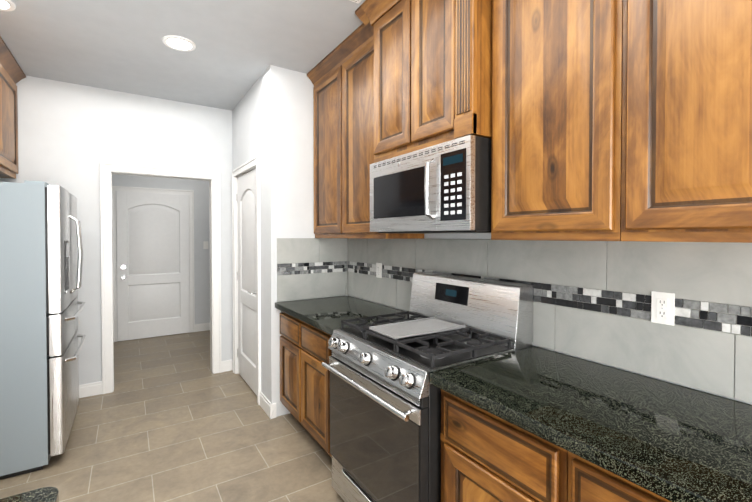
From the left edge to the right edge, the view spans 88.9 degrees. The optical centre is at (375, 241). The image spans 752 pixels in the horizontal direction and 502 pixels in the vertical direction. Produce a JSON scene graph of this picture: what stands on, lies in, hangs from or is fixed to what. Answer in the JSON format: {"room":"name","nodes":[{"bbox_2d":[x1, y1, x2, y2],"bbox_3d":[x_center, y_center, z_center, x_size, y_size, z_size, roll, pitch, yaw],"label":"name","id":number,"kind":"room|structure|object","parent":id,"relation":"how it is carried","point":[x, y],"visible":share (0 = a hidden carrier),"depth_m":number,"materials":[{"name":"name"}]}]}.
{"room":"kitchen","nodes":[
{"label":"kitchen","id":0,"kind":"room"},
{"bbox_2d":[0,76,232,384],"bbox_3d":[-2.174,-0.003,3.731,2.840,2.760,0.120,-1,1,-33],"label":"wall","id":1,"kind":"structure","parent":0,"point":[71,136],"depth_m":3.45,"materials":[{"name":"paint"}]},
{"bbox_2d":[112,174,209,339],"bbox_3d":[-2.755,-0.032,5.742,2.650,2.760,0.120,-1,1,-33],"label":"wall","id":2,"kind":"structure","parent":0,"point":[200,188],"depth_m":5.74,"materials":[{"name":"paint"}]},
{"bbox_2d":[116,191,189,340],"bbox_3d":[-3.108,0.329,5.383,0.882,2.028,0.105,-1,1,-33],"label":"hall door","id":3,"kind":"structure","parent":2,"relation":"in","point":[153,294],"depth_m":5.38,"materials":[{"name":"white wood"}]},
{"bbox_2d":[79,155,275,418],"bbox_3d":[-2.115,0.318,4.117,3.353,2.113,3.320,-1,1,-33],"label":"trim","id":4,"kind":"structure","parent":2,"relation":"attached to","point":[108,190],"depth_m":3.82,"materials":[{"name":"white wood"}]},
{"bbox_2d":[203,241,207,248],"bbox_3d":[-2.569,0.055,5.787,0.070,0.115,0.010,-1,1,-33],"label":"light switch","id":5,"kind":"object","parent":2,"relation":"attached to","point":[205,244],"visible":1,"depth_m":5.78,"materials":[{"name":"plastic"}]},
{"bbox_2d":[0,330,343,501],"bbox_3d":[-0.870,1.449,2.207,3.590,0.100,8.140,-1,1,-33],"label":"floor","id":6,"kind":"structure","parent":0,"point":[172,418],"depth_m":2.63,"materials":[{"name":"tile"}]},
{"bbox_2d":[0,180,85,479],"bbox_3d":[-2.511,0.510,2.555,0.889,1.767,0.910,-1,1,-33],"label":"fridge","id":7,"kind":"object","parent":6,"relation":"on","point":[40,267],"visible":1,"depth_m":2.31,"materials":[{"name":"silver metal"}]},
{"bbox_2d":[280,311,331,456],"bbox_3d":[-0.227,0.959,2.765,0.613,0.864,1.043,-1,1,-33],"label":"base cabinet","id":8,"kind":"object","parent":6,"relation":"on","point":[304,382],"depth_m":2.58,"materials":[{"name":"brown wood"}]},
{"bbox_2d":[322,272,532,501],"bbox_3d":[0.219,0.802,1.953,0.744,1.199,0.787,-1,1,-33],"label":"range","id":9,"kind":"object","parent":6,"relation":"on","point":[385,418],"visible":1,"depth_m":1.79,"materials":[{"name":"silver metal"}]},
{"bbox_2d":[440,389,555,501],"bbox_3d":[0.631,0.978,1.439,0.614,0.864,0.513,-1,1,-33],"label":"base cabinet","id":10,"kind":"object","parent":6,"relation":"on","point":[486,456],"depth_m":1.27,"materials":[{"name":"brown wood"}]},
{"bbox_2d":[556,445,670,501],"bbox_3d":[1.058,0.987,0.779,0.614,0.864,1.058,-1,1,-33],"label":"base cabinet","id":11,"kind":"object","parent":6,"relation":"on","point":[578,479],"depth_m":0.99,"materials":[{"name":"brown wood"}]},
{"bbox_2d":[275,296,751,501],"bbox_3d":[0.408,0.518,1.746,0.650,0.044,3.420,-1,1,-33],"label":"countertop","id":12,"kind":"structure","parent":11,"relation":"on","point":[671,442],"depth_m":1.14,"materials":[{"name":"stone"}]},
{"bbox_3d":[-0.486,1.006,-0.500,1.057,0.865,2.352,-1,1,-33],"label":"base cabinet","id":13,"kind":"object","parent":6,"relation":"on","visible":0},
{"bbox_2d":[0,487,58,501],"bbox_3d":[-0.472,0.550,-0.491,1.089,0.044,2.400,-1,1,-33],"label":"countertop","id":14,"kind":"structure","parent":13,"relation":"on","point":[47,494],"depth_m":0.77,"materials":[{"name":"stone"}]},
{"bbox_2d":[0,0,394,110],"bbox_3d":[-0.870,-1.411,2.166,3.590,0.100,8.140,-1,1,-33],"label":"ceiling","id":15,"kind":"structure","parent":0,"point":[242,46],"depth_m":2.60,"materials":[{"name":"paint"}]},
{"bbox_2d":[0,0,15,10],"bbox_3d":[-2.164,-1.355,2.151,0.210,0.010,0.210,-1,1,-33],"label":"recessed light","id":16,"kind":"object","parent":15,"relation":"in","point":[7,5],"visible":0.96,"depth_m":2.19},
{"bbox_2d":[162,35,195,50],"bbox_3d":[-1.355,-1.362,2.639,0.210,0.010,0.210,-1,1,-33],"label":"recessed light","id":17,"kind":"object","parent":15,"relation":"in","point":[179,43],"visible":0.98,"depth_m":2.63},
{"bbox_2d":[232,71,267,398],"bbox_3d":[-1.157,-0.001,3.605,0.100,2.760,1.195,-1,1,-33],"label":"wall","id":18,"kind":"structure","parent":0,"point":[249,126],"depth_m":3.22,"materials":[{"name":"paint"}]},
{"bbox_2d":[236,168,256,394],"bbox_3d":[-1.228,0.358,3.631,0.096,2.021,0.785,-1,1,-33],"label":"pantry door","id":19,"kind":"structure","parent":18,"relation":"in","point":[246,279],"depth_m":3.65,"materials":[{"name":"white wood"}]},
{"bbox_2d":[266,65,347,416],"bbox_3d":[-0.560,0.004,3.221,0.685,2.760,0.100,-1,1,-33],"label":"wall","id":20,"kind":"structure","parent":0,"point":[290,149],"depth_m":3.05,"materials":[{"name":"paint"}]},
{"bbox_2d":[348,233,751,404],"bbox_3d":[0.703,0.022,2.010,0.120,2.760,6.135,-1,1,-33],"label":"wall","id":21,"kind":"structure","parent":0,"point":[458,236],"depth_m":2.12,"materials":[{"name":"paint"}]},
{"bbox_2d":[311,60,338,237],"bbox_3d":[-0.252,-0.660,3.046,0.323,1.265,0.506,-1,1,-33],"label":"upper cabinet","id":22,"kind":"object","parent":21,"relation":"attached to","point":[326,85],"depth_m":2.95,"materials":[{"name":"brown wood"}]},
{"bbox_2d":[339,36,423,238],"bbox_3d":[0.032,-0.654,2.607,0.323,1.265,0.538,-1,1,-33],"label":"upper cabinet","id":23,"kind":"object","parent":21,"relation":"attached to","point":[354,174],"depth_m":2.58,"materials":[{"name":"brown wood"}]},
{"bbox_2d":[367,0,402,167],"bbox_3d":[0.244,-0.868,2.199,0.408,0.825,0.363,-1,1,-33],"label":"upper cabinet","id":24,"kind":"object","parent":21,"relation":"attached to","point":[384,29],"depth_m":2.12,"materials":[{"name":"brown wood"}]},
{"bbox_2d":[403,0,486,153],"bbox_3d":[0.456,-0.863,1.865,0.415,0.825,0.428,-1,1,-33],"label":"upper cabinet","id":25,"kind":"object","parent":21,"relation":"attached to","point":[445,41],"depth_m":1.75,"materials":[{"name":"brown wood"}]},
{"bbox_2d":[370,135,491,233],"bbox_3d":[0.332,-0.246,2.010,0.474,0.402,0.785,-1,1,-33],"label":"microwave","id":26,"kind":"object","parent":25,"relation":"attached to","point":[444,187],"visible":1,"depth_m":1.74,"materials":[{"name":"silver metal"}]},
{"bbox_2d":[277,238,751,402],"bbox_3d":[0.423,0.243,1.746,0.640,0.502,3.450,-1,1,-33],"label":"backsplash","id":27,"kind":"structure","parent":21,"relation":"attached to","point":[592,300],"depth_m":1.56,"materials":[{"name":"tile"}]},
{"bbox_2d":[376,263,381,277],"bbox_3d":[0.021,0.221,2.933,0.008,0.114,0.070,-1,1,-33],"label":"electrical outlet","id":28,"kind":"object","parent":27,"relation":"attached to","point":[378,270],"visible":1,"depth_m":2.92,"materials":[{"name":"plastic"}]},
{"bbox_2d":[651,291,674,325],"bbox_3d":[1.029,0.239,1.376,0.008,0.114,0.070,-1,1,-33],"label":"electrical outlet","id":29,"kind":"object","parent":27,"relation":"attached to","point":[662,307],"visible":1,"depth_m":1.37,"materials":[{"name":"plastic"}]},
{"bbox_2d":[487,0,610,240],"bbox_3d":[0.752,-0.638,1.494,0.323,1.265,0.514,-1,1,-33],"label":"upper cabinet","id":30,"kind":"object","parent":21,"relation":"attached to","point":[549,61],"depth_m":1.39,"materials":[{"name":"brown wood"}]},
{"bbox_2d":[611,0,751,242],"bbox_3d":[1.062,-0.631,1.016,0.323,1.265,0.626,-1,1,-33],"label":"upper cabinet","id":31,"kind":"object","parent":21,"relation":"attached to","point":[612,120],"depth_m":1.06,"materials":[{"name":"brown wood"}]},
{"bbox_3d":[-1.782,0.045,0.402,0.120,2.760,6.135,-1,1,-33],"label":"wall","id":32,"kind":"structure","parent":0,"visible":0},
{"bbox_2d":[0,36,25,178],"bbox_3d":[-2.766,-0.934,2.501,0.516,0.858,1.271,-1,1,-33],"label":"upper cabinet","id":33,"kind":"object","parent":32,"relation":"attached to","point":[12,74],"visible":1,"depth_m":2.89,"materials":[{"name":"brown wood"}]}
]}

